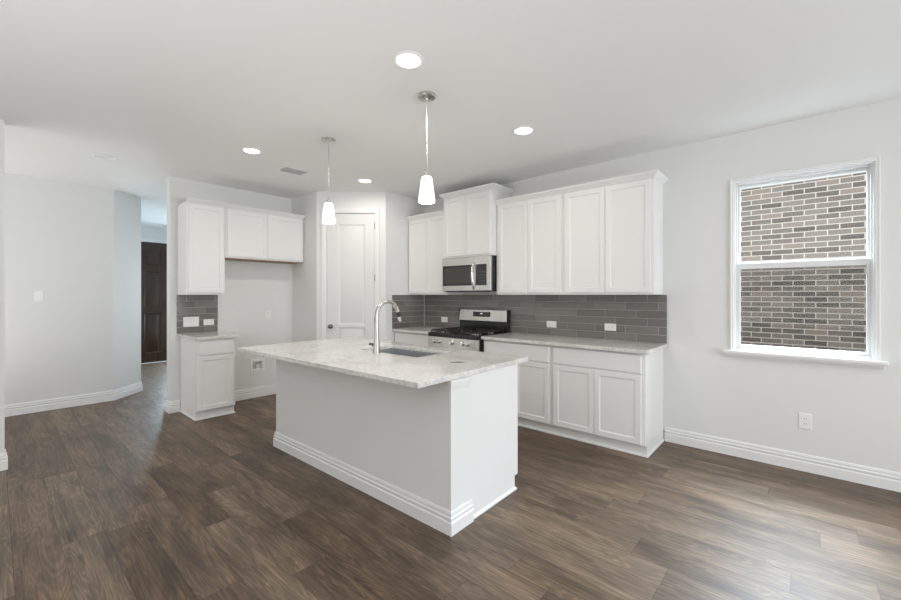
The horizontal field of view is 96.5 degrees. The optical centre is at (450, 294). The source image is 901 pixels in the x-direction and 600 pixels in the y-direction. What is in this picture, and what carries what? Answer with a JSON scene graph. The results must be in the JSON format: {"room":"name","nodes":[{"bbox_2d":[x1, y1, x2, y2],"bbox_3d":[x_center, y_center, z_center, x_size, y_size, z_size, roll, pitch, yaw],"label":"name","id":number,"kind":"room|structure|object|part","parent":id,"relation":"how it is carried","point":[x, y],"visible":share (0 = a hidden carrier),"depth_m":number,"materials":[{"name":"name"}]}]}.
{"room":"kitchen","nodes":[
{"label":"kitchen","id":0,"kind":"room"},
{"bbox_2d":[0,119,4,453],"bbox_3d":[-4.858,-0.003,1.716,0.120,2.750,3.955,0,0,41],"label":"wall","id":1,"kind":"structure","parent":0,"point":[2,121],"depth_m":3.15,"materials":[{"name":"white paint"}]},
{"bbox_2d":[0,449,7,470],"bbox_3d":[-4.852,1.306,1.723,0.155,0.132,3.972,0,0,41],"label":"baseboard","id":2,"kind":"structure","parent":1,"relation":"attached to","point":[3,456],"depth_m":3.15,"materials":[{"name":"white paint"}]},
{"bbox_2d":[5,173,140,404],"bbox_3d":[-5.950,-0.003,3.835,0.480,2.750,4.890,0,0,41],"label":"wall","id":3,"kind":"structure","parent":0,"point":[79,245],"depth_m":4.92,"materials":[{"name":"white paint"}]},
{"bbox_2d":[34,291,43,300],"bbox_3d":[-4.839,0.012,4.728,0.008,0.118,0.076,0,0,41],"label":"light switch","id":4,"kind":"object","parent":3,"relation":"attached to","point":[38,295],"visible":1,"depth_m":4.72,"materials":[{"name":"white plastic"}]},
{"bbox_2d":[5,382,142,416],"bbox_3d":[-6.930,1.306,4.722,3.158,0.132,4.888,0,0,41],"label":"baseboard","id":5,"kind":"structure","parent":3,"relation":"attached to","point":[98,397],"depth_m":4.92,"materials":[{"name":"white paint"}]},
{"bbox_2d":[141,226,166,243],"bbox_3d":[-5.826,-0.003,8.455,0.120,2.750,2.210,0,0,41],"label":"wall","id":6,"kind":"structure","parent":0,"point":[147,232],"depth_m":8.16,"materials":[{"name":"white paint"}]},
{"bbox_2d":[141,238,166,363],"bbox_3d":[-5.915,0.123,8.314,0.172,2.497,1.044,0,0,41],"label":"door","id":7,"kind":"structure","parent":6,"relation":"in","point":[153,255],"depth_m":8.16,"materials":[{"name":"brown wood"}]},
{"bbox_3d":[-5.883,0.123,8.286,0.018,2.497,1.044,0,0,41],"label":"casing","id":8,"kind":"part","parent":7,"relation":"part of","materials":[{"name":"white paint"}]},
{"bbox_2d":[167,176,291,402],"bbox_3d":[-2.776,-0.003,5.313,0.130,2.750,1.605,0,0,41],"label":"wall","id":9,"kind":"structure","parent":0,"point":[251,288],"depth_m":5.26,"materials":[{"name":"white paint"}]},
{"bbox_2d":[177,295,217,333],"bbox_3d":[-3.063,0.228,4.880,0.011,0.460,0.445,0,0,41],"label":"tile backsplash","id":10,"kind":"structure","parent":9,"relation":"attached to","point":[201,306],"depth_m":4.88,"materials":[{"name":"grey tile"}]},
{"bbox_2d":[183,317,198,326],"bbox_3d":[-3.107,0.320,4.817,0.008,0.117,0.165,0,0,41],"label":"switch plate","id":11,"kind":"object","parent":10,"relation":"attached to","point":[187,321],"visible":1,"depth_m":4.81,"materials":[{"name":"white plastic"}]},
{"bbox_2d":[203,319,213,324],"bbox_3d":[-2.981,0.334,4.960,0.008,0.073,0.117,0,0,41],"label":"wall outlet","id":12,"kind":"object","parent":10,"relation":"attached to","point":[205,321],"visible":1,"depth_m":4.96,"materials":[{"name":"white plastic"}]},
{"bbox_2d":[178,202,224,294],"bbox_3d":[-2.946,-0.528,4.760,0.344,1.050,0.400,0,0,41],"label":"upper cabinet","id":13,"kind":"object","parent":9,"relation":"attached to","point":[201,228],"visible":1,"depth_m":4.63,"materials":[{"name":"white paint"}]},
{"bbox_2d":[186,197,304,219],"bbox_3d":[-2.483,-1.067,5.023,0.040,0.052,1.408,0,0,41],"label":"crown molding","id":14,"kind":"structure","parent":13,"relation":"on","point":[188,199],"depth_m":4.93,"materials":[{"name":"white paint"}]},
{"bbox_2d":[165,384,275,413],"bbox_3d":[-2.507,1.306,5.082,0.875,0.132,1.648,0,0,41],"label":"baseboard","id":15,"kind":"structure","parent":9,"relation":"attached to","point":[255,392],"depth_m":5.29,"materials":[{"name":"white paint"}]},
{"bbox_2d":[250,358,264,372],"bbox_3d":[-2.627,0.947,5.441,0.092,0.170,0.190,0,0,41],"label":"outlet box","id":16,"kind":"object","parent":9,"relation":"attached to","point":[256,365],"visible":1,"depth_m":5.45,"materials":[{"name":"white plastic"}]},
{"bbox_2d":[225,208,303,263],"bbox_3d":[-2.480,-0.748,5.290,0.344,0.610,1.003,0,0,41],"label":"upper cabinet","id":17,"kind":"object","parent":9,"relation":"attached to","point":[249,236],"visible":0.84,"depth_m":5.14,"materials":[{"name":"white paint"}]},
{"bbox_3d":[-2.518,-0.749,5.001,0.019,0.568,0.480,0,0,41],"label":"door","id":18,"kind":"part","parent":17,"relation":"part of","materials":[{"name":"white paint"}]},
{"bbox_3d":[-2.488,-0.446,5.296,0.323,0.005,1.003,0,0,41],"label":"panel","id":19,"kind":"part","parent":17,"relation":"part of","materials":[{"name":"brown wood"}]},
{"bbox_3d":[-2.198,-0.749,5.364,0.019,0.568,0.480,0,0,41],"label":"door","id":20,"kind":"part","parent":17,"relation":"part of","materials":[{"name":"white paint"}]},
{"bbox_2d":[265,310,270,318],"bbox_3d":[-2.503,0.269,5.519,0.008,0.117,0.073,0,0,41],"label":"wall outlet","id":21,"kind":"object","parent":9,"relation":"attached to","point":[267,312],"visible":1,"depth_m":5.51,"materials":[{"name":"white plastic"}]},
{"bbox_2d":[292,191,316,341],"bbox_3d":[-1.989,-0.003,5.609,0.660,2.750,0.120,0,0,41],"label":"wall","id":22,"kind":"structure","parent":0,"point":[304,275],"depth_m":5.52,"materials":[{"name":"white paint"}]},
{"bbox_2d":[317,191,385,340],"bbox_3d":[-1.323,-0.003,5.410,0.917,2.750,0.115,0,0,-1],"label":"wall","id":23,"kind":"structure","parent":0,"point":[340,199],"depth_m":5.36,"materials":[{"name":"white paint"}]},
{"bbox_2d":[321,208,379,339],"bbox_3d":[-1.330,0.111,5.384,0.767,2.523,0.166,0,0,-1],"label":"door","id":24,"kind":"structure","parent":23,"relation":"in","point":[350,247],"depth_m":5.37,"materials":[{"name":"white paint"}]},
{"bbox_2d":[386,192,424,341],"bbox_3d":[-0.668,-0.003,5.672,0.120,2.750,0.730,0,0,41],"label":"wall","id":25,"kind":"structure","parent":0,"point":[398,207],"depth_m":5.51,"materials":[{"name":"white paint"}]},
{"bbox_2d":[392,295,423,328],"bbox_3d":[-0.588,0.228,5.663,0.011,0.460,0.613,0,0,41],"label":"tile backsplash","id":26,"kind":"structure","parent":25,"relation":"attached to","point":[411,307],"depth_m":5.65,"materials":[{"name":"grey tile"}]},
{"bbox_2d":[0,0,900,227],"bbox_3d":[-2.546,-1.438,2.329,13.700,0.120,8.530,0,0,41],"label":"ceiling","id":27,"kind":"structure","parent":0,"point":[164,89],"depth_m":2.63,"materials":[{"name":"white paint"}]},
{"bbox_2d":[91,153,115,159],"bbox_3d":[-3.448,-1.374,4.000,0.188,0.008,0.188,0,0,41],"label":"recessed light","id":28,"kind":"object","parent":27,"relation":"in","point":[97,155],"visible":1,"depth_m":3.98,"materials":[{"name":"white plastic"}]},
{"bbox_2d":[241,147,261,153],"bbox_3d":[-1.897,-1.374,3.833,0.188,0.008,0.188,0,0,41],"label":"recessed light","id":29,"kind":"object","parent":27,"relation":"in","point":[250,150],"visible":1,"depth_m":3.82,"materials":[{"name":"white plastic"}]},
{"bbox_2d":[277,166,309,175],"bbox_3d":[-1.742,-1.373,4.460,0.210,0.010,0.290,0,0,41],"label":"ceiling vent","id":30,"kind":"object","parent":27,"relation":"in","point":[286,169],"visible":1,"depth_m":4.45,"materials":[{"name":"white plastic"}]},
{"bbox_2d":[321,137,335,223],"bbox_3d":[-1.079,-1.008,3.562,0.126,0.738,0.126,0,0,41],"label":"pendant light","id":31,"kind":"object","parent":27,"relation":"hanging from","point":[328,217],"visible":1,"depth_m":3.53,"materials":[{"name":"white glass"}]},
{"bbox_3d":[-1.079,-1.095,3.562,0.009,0.496,0.009,0,0,41],"label":"rod","id":32,"kind":"part","parent":31,"relation":"part of","materials":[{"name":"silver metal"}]},
{"bbox_3d":[-1.079,-0.727,3.562,0.114,0.176,0.114,0,0,41],"label":"lamp shade","id":33,"kind":"part","parent":31,"relation":"part of","materials":[{"name":"white glass"}]},
{"bbox_2d":[357,178,372,182],"bbox_3d":[-1.030,-1.374,4.842,0.188,0.008,0.188,0,0,41],"label":"recessed light","id":34,"kind":"object","parent":27,"relation":"in","point":[362,180],"visible":1,"depth_m":4.82,"materials":[{"name":"white plastic"}]},
{"bbox_2d":[392,50,423,69],"bbox_3d":[-0.247,-1.374,2.359,0.188,0.008,0.188,0,0,41],"label":"recessed light","id":35,"kind":"object","parent":27,"relation":"in","point":[409,60],"visible":1,"depth_m":2.35,"materials":[{"name":"white plastic"}]},
{"bbox_2d":[418,91,435,203],"bbox_3d":[-0.164,-1.008,2.772,0.126,0.738,0.126,0,0,41],"label":"pendant light","id":36,"kind":"object","parent":27,"relation":"hanging from","point":[426,194],"visible":1,"depth_m":2.74,"materials":[{"name":"white glass"}]},
{"bbox_3d":[-0.164,-1.095,2.772,0.009,0.496,0.009,0,0,41],"label":"rod","id":37,"kind":"part","parent":36,"relation":"part of","materials":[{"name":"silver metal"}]},
{"bbox_3d":[-0.164,-0.727,2.772,0.114,0.176,0.114,0,0,41],"label":"lamp shade","id":38,"kind":"part","parent":36,"relation":"part of","materials":[{"name":"white glass"}]},
{"bbox_2d":[512,126,534,134],"bbox_3d":[0.611,-1.374,3.366,0.188,0.008,0.188,0,0,41],"label":"recessed light","id":39,"kind":"object","parent":27,"relation":"in","point":[521,130],"visible":1,"depth_m":3.35,"materials":[{"name":"white plastic"}]},
{"bbox_2d":[0,362,900,599],"bbox_3d":[-2.450,1.412,2.362,13.600,0.080,8.506,0,0,41],"label":"floor","id":40,"kind":"structure","parent":0,"point":[125,498],"depth_m":2.40,"materials":[{"name":"brown wood"}]},
{"bbox_2d":[180,337,235,420],"bbox_3d":[-2.834,0.931,4.698,0.594,0.882,0.417,0,0,41],"label":"base cabinet","id":41,"kind":"object","parent":40,"relation":"on","point":[207,366],"visible":0.87,"depth_m":4.51,"materials":[{"name":"white paint"}]},
{"bbox_2d":[178,331,237,339],"bbox_3d":[-2.827,0.473,4.689,0.617,0.031,0.436,0,0,41],"label":"countertop","id":42,"kind":"structure","parent":41,"relation":"on","point":[204,335],"depth_m":4.55,"materials":[{"name":"stone"}]},
{"bbox_3d":[-2.847,1.363,4.710,0.541,0.018,0.417,0,0,41],"label":"shoe moulding","id":43,"kind":"part","parent":41,"relation":"part of","materials":[{"name":"white paint"}]},
{"bbox_3d":[-2.620,0.584,4.507,0.019,0.156,0.355,0,0,41],"label":"drawer","id":44,"kind":"part","parent":41,"relation":"part of","materials":[{"name":"white paint"}]},
{"bbox_3d":[-2.620,0.970,4.507,0.019,0.588,0.355,0,0,41],"label":"door","id":45,"kind":"part","parent":41,"relation":"part of","materials":[{"name":"white paint"}]},
{"bbox_2d":[273,359,517,536],"bbox_3d":[-0.551,0.931,3.260,2.121,0.882,0.778,0,0,40],"label":"kitchen island","id":46,"kind":"object","parent":40,"relation":"on","point":[441,455],"visible":0.75,"depth_m":2.66,"materials":[{"name":"white paint"}]},
{"bbox_3d":[-0.740,0.931,3.046,2.075,0.882,0.170,0,0,40],"label":"panel","id":47,"kind":"part","parent":46,"relation":"part of","materials":[{"name":"white paint"}]},
{"bbox_3d":[-0.735,1.306,3.044,2.121,0.132,0.209,0,0,40],"label":"skirting","id":48,"kind":"part","parent":46,"relation":"part of","materials":[{"name":"white paint"}]},
{"bbox_2d":[237,337,527,388],"bbox_3d":[-0.641,0.473,3.233,2.194,0.031,1.176,0,0,40],"label":"island countertop","id":49,"kind":"structure","parent":46,"relation":"on","point":[347,355],"depth_m":2.85,"materials":[{"name":"stone"}]},
{"bbox_2d":[369,300,401,353],"bbox_3d":[-0.527,0.248,3.276,0.115,0.418,0.298,0,0,40],"label":"kitchen faucet","id":50,"kind":"object","parent":49,"relation":"on","point":[376,346],"visible":1,"depth_m":3.16,"materials":[{"name":"silver metal"}]},
{"bbox_3d":[-0.511,0.121,3.254,0.029,0.163,0.252,0,0,40],"label":"spout","id":51,"kind":"part","parent":50,"relation":"part of","materials":[{"name":"silver metal"}]},
{"bbox_2d":[380,348,434,356],"bbox_3d":[-0.386,0.577,3.328,0.716,0.174,0.394,0,0,40],"label":"sink","id":52,"kind":"object","parent":49,"relation":"in","point":[391,350],"visible":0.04,"depth_m":3.59,"materials":[{"name":"silver metal"}]},
{"bbox_3d":[-0.733,0.520,3.038,2.096,0.060,0.189,0,0,40],"label":"trim","id":53,"kind":"part","parent":46,"relation":"part of","materials":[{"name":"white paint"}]},
{"bbox_3d":[0.292,0.931,2.655,0.008,0.882,0.570,0,0,40],"label":"panel","id":54,"kind":"part","parent":46,"relation":"part of","materials":[{"name":"white paint"}]},
{"bbox_3d":[-0.488,1.363,3.313,2.073,0.018,0.520,0,0,40],"label":"shoe moulding","id":55,"kind":"part","parent":46,"relation":"part of","materials":[{"name":"white paint"}]},
{"bbox_2d":[395,331,427,345],"bbox_3d":[-0.304,0.931,5.446,0.720,0.882,0.587,0,0,41],"label":"base cabinet","id":56,"kind":"object","parent":40,"relation":"on","point":[401,337],"visible":0.06,"depth_m":5.23,"materials":[{"name":"white paint"}]},
{"bbox_2d":[392,326,445,333],"bbox_3d":[-0.313,0.473,5.433,0.723,0.031,0.617,0,0,41],"label":"countertop","id":57,"kind":"structure","parent":56,"relation":"on","point":[423,329],"depth_m":5.34,"materials":[{"name":"stone"}]},
{"bbox_2d":[428,309,510,351],"bbox_3d":[0.207,0.778,4.889,0.766,1.186,0.725,0,0,41],"label":"gas range","id":58,"kind":"object","parent":40,"relation":"on","point":[474,323],"visible":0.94,"depth_m":4.88,"materials":[{"name":"silver metal"}]},
{"bbox_3d":[0.020,0.559,4.677,0.760,0.121,0.045,0,0,41],"label":"control panel","id":59,"kind":"part","parent":58,"relation":"part of","materials":[{"name":"silver metal"}]},
{"bbox_2d":[428,331,507,339],"bbox_3d":[0.211,0.476,4.893,0.762,0.044,0.603,0,0,41],"label":"cooktop","id":60,"kind":"object","parent":58,"relation":"in","point":[440,335],"depth_m":4.69,"materials":[{"name":"black metal"}]},
{"bbox_2d":[484,339,553,433],"bbox_3d":[0.862,0.931,4.418,0.828,0.882,0.587,0,0,41],"label":"base cabinet","id":61,"kind":"object","parent":40,"relation":"on","point":[534,375],"visible":0.33,"depth_m":4.07,"materials":[{"name":"white paint"}]},
{"bbox_3d":[0.674,0.584,4.206,0.788,0.156,0.019,0,0,41],"label":"drawer","id":62,"kind":"part","parent":61,"relation":"part of","materials":[{"name":"white paint"}]},
{"bbox_3d":[0.823,0.970,4.075,0.392,0.588,0.019,0,0,41],"label":"door","id":63,"kind":"part","parent":61,"relation":"part of","materials":[{"name":"white paint"}]},
{"bbox_3d":[0.701,1.363,4.235,0.828,0.018,0.012,0,0,41],"label":"shoe moulding","id":64,"kind":"part","parent":61,"relation":"part of","materials":[{"name":"white paint"}]},
{"bbox_2d":[552,346,663,457],"bbox_3d":[1.501,0.931,3.856,0.867,0.882,0.587,0,0,41],"label":"base cabinet","id":65,"kind":"object","parent":40,"relation":"on","point":[608,399],"visible":0.82,"depth_m":3.60,"materials":[{"name":"white paint"}]},
{"bbox_2d":[481,333,666,353],"bbox_3d":[1.186,0.473,4.113,1.721,0.031,0.617,0,0,41],"label":"countertop","id":66,"kind":"structure","parent":65,"relation":"on","point":[575,342],"depth_m":3.88,"materials":[{"name":"stone"}]},
{"bbox_3d":[1.155,0.970,3.782,0.398,0.588,0.019,0,0,41],"label":"door","id":67,"kind":"part","parent":65,"relation":"part of","materials":[{"name":"white paint"}]},
{"bbox_3d":[1.306,0.584,3.650,0.800,0.156,0.019,0,0,41],"label":"drawer","id":68,"kind":"part","parent":65,"relation":"part of","materials":[{"name":"white paint"}]},
{"bbox_3d":[1.509,1.363,3.865,0.867,0.018,0.524,0,0,41],"label":"shoe moulding","id":69,"kind":"part","parent":65,"relation":"part of","materials":[{"name":"white paint"}]},
{"bbox_3d":[1.457,0.970,3.517,0.398,0.588,0.019,0,0,41],"label":"door","id":70,"kind":"part","parent":65,"relation":"part of","materials":[{"name":"white paint"}]},
{"bbox_2d":[425,97,900,472],"bbox_3d":[2.430,-0.003,3.523,7.650,2.750,0.140,0,0,41],"label":"wall","id":71,"kind":"structure","parent":0,"point":[856,413],"depth_m":3.35,"materials":[{"name":"white paint"}]},
{"bbox_2d":[407,210,462,294],"bbox_3d":[-0.226,-0.549,5.530,0.727,1.092,0.356,0,0,41],"label":"upper cabinet","id":72,"kind":"object","parent":71,"relation":"attached to","point":[426,231],"visible":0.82,"depth_m":5.41,"materials":[{"name":"white paint"}]},
{"bbox_3d":[-0.451,-0.529,5.534,0.340,1.008,0.019,0,0,41],"label":"door","id":73,"kind":"part","parent":72,"relation":"part of","materials":[{"name":"white paint"}]},
{"bbox_3d":[-0.330,-1.069,5.412,0.727,0.052,0.040,0,0,41],"label":"crown moulding","id":74,"kind":"part","parent":72,"relation":"part of","materials":[{"name":"white paint"}]},
{"bbox_3d":[-0.193,-0.529,5.307,0.340,1.008,0.019,0,0,41],"label":"door","id":75,"kind":"part","parent":72,"relation":"part of","materials":[{"name":"white paint"}]},
{"bbox_2d":[439,183,513,258],"bbox_3d":[0.313,-0.869,5.008,0.852,0.818,0.428,0,0,41],"label":"upper cabinet","id":76,"kind":"object","parent":71,"relation":"attached to","point":[470,214],"visible":0.88,"depth_m":4.82,"materials":[{"name":"white paint"}]},
{"bbox_3d":[0.060,-0.844,4.990,0.352,0.723,0.019,0,0,41],"label":"door","id":77,"kind":"part","parent":76,"relation":"part of","materials":[{"name":"white paint"}]},
{"bbox_2d":[442,255,496,291],"bbox_3d":[0.290,-0.247,4.985,0.757,0.418,0.470,0,0,41],"label":"microwave","id":78,"kind":"object","parent":76,"relation":"attached to","point":[479,273],"visible":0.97,"depth_m":4.80,"materials":[{"name":"silver metal"}]},
{"bbox_3d":[0.087,-0.238,4.930,0.435,0.192,0.001,0,0,41],"label":"viewing glass","id":79,"kind":"part","parent":78,"relation":"part of","materials":[{"name":"grey glass"}]},
{"bbox_3d":[0.266,-0.232,4.738,0.031,0.336,0.068,0,0,41],"label":"door handle","id":80,"kind":"part","parent":78,"relation":"part of","materials":[{"name":"silver metal"}]},
{"bbox_3d":[0.313,-1.251,5.008,0.852,0.055,0.427,0,0,41],"label":"crown moulding","id":81,"kind":"part","parent":76,"relation":"part of","materials":[{"name":"white paint"}]},
{"bbox_3d":[0.328,-0.844,4.755,0.352,0.723,0.019,0,0,41],"label":"door","id":82,"kind":"part","parent":76,"relation":"part of","materials":[{"name":"white paint"}]},
{"bbox_2d":[497,193,563,294],"bbox_3d":[0.945,-0.528,4.514,0.830,1.050,0.334,0,0,41],"label":"upper cabinet","id":83,"kind":"object","parent":71,"relation":"attached to","point":[530,233],"visible":0.84,"depth_m":4.35,"materials":[{"name":"white paint"}]},
{"bbox_3d":[0.703,-0.529,4.518,0.383,1.008,0.019,0,0,41],"label":"door","id":84,"kind":"part","parent":83,"relation":"part of","materials":[{"name":"white paint"}]},
{"bbox_3d":[0.993,-0.529,4.262,0.383,1.008,0.019,0,0,41],"label":"door","id":85,"kind":"part","parent":83,"relation":"part of","materials":[{"name":"white paint"}]},
{"bbox_2d":[424,295,667,343],"bbox_3d":[0.826,0.228,4.835,3.228,0.460,0.011,0,0,41],"label":"tile backsplash","id":86,"kind":"structure","parent":71,"relation":"attached to","point":[638,318],"depth_m":4.38,"materials":[{"name":"grey tile"}]},
{"bbox_2d":[441,317,447,321],"bbox_3d":[-0.086,0.344,5.627,0.117,0.073,0.008,0,0,41],"label":"wall outlet","id":87,"kind":"object","parent":86,"relation":"attached to","point":[443,319],"visible":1,"depth_m":5.62,"materials":[{"name":"white plastic"}]},
{"bbox_2d":[547,321,555,327],"bbox_3d":[1.141,0.332,4.546,0.117,0.073,0.008,0,0,41],"label":"wall outlet","id":88,"kind":"object","parent":86,"relation":"attached to","point":[552,324],"visible":1,"depth_m":4.54,"materials":[{"name":"white plastic"}]},
{"bbox_2d":[604,323,615,330],"bbox_3d":[1.633,0.329,4.112,0.117,0.073,0.008,0,0,41],"label":"wall outlet","id":89,"kind":"object","parent":86,"relation":"attached to","point":[608,327],"visible":1,"depth_m":4.11,"materials":[{"name":"white plastic"}]},
{"bbox_2d":[564,177,662,294],"bbox_3d":[1.579,-0.528,3.955,0.856,1.050,0.334,0,0,41],"label":"upper cabinet","id":90,"kind":"object","parent":71,"relation":"attached to","point":[613,234],"visible":1,"depth_m":3.78,"materials":[{"name":"white paint"}]},
{"bbox_2d":[495,169,667,204],"bbox_3d":[1.275,-1.069,4.208,1.729,0.052,0.355,0,0,41],"label":"crown molding","id":91,"kind":"structure","parent":90,"relation":"attached to","point":[657,174],"depth_m":3.92,"materials":[{"name":"white paint"}]},
{"bbox_3d":[1.325,-0.529,3.970,0.401,1.008,0.019,0,0,41],"label":"door","id":92,"kind":"part","parent":90,"relation":"part of","materials":[{"name":"white paint"}]},
{"bbox_3d":[1.629,-0.529,3.702,0.401,1.008,0.019,0,0,41],"label":"door","id":93,"kind":"part","parent":90,"relation":"part of","materials":[{"name":"white paint"}]},
{"bbox_2d":[665,427,900,491],"bbox_3d":[3.588,1.306,2.398,4.185,0.132,0.018,0,0,41],"label":"baseboard","id":94,"kind":"structure","parent":71,"relation":"attached to","point":[861,474],"depth_m":3.18,"materials":[{"name":"white paint"}]},
{"bbox_2d":[799,413,811,429],"bbox_3d":[2.763,0.984,3.131,0.078,0.122,0.008,0,0,41],"label":"wall outlet","id":95,"kind":"object","parent":71,"relation":"attached to","point":[805,420],"visible":1,"depth_m":3.13,"materials":[{"name":"white plastic"}]},
{"bbox_2d":[723,156,888,370],"bbox_3d":[2.754,-0.226,3.190,0.966,1.530,0.192,0,0,41],"label":"window","id":96,"kind":"structure","parent":71,"relation":"in","point":[871,165],"depth_m":3.08,"materials":[{"name":"white paint"}]},
{"bbox_3d":[2.777,0.089,3.208,0.794,0.719,0.035,0,0,41],"label":"sash","id":97,"kind":"part","parent":96,"relation":"part of","materials":[{"name":"white plastic"}]},
{"bbox_3d":[2.802,-0.585,3.236,0.794,0.722,0.030,0,0,41],"label":"sash","id":98,"kind":"part","parent":96,"relation":"part of","materials":[{"name":"white plastic"}]},
{"bbox_3d":[5.159,1.722,4.345,14.000,0.100,4.660,0,0,41],"label":"ground","id":99,"kind":"structure","parent":0,"visible":0},
{"bbox_2d":[741,171,865,351],"bbox_3d":[4.488,0.022,5.096,12.000,3.300,0.220,0,0,41],"label":"brick wall","id":100,"kind":"structure","parent":99,"relation":"on","point":[823,307],"depth_m":5.03,"materials":[{"name":"brick"},{"name":"mortar"}]}
]}

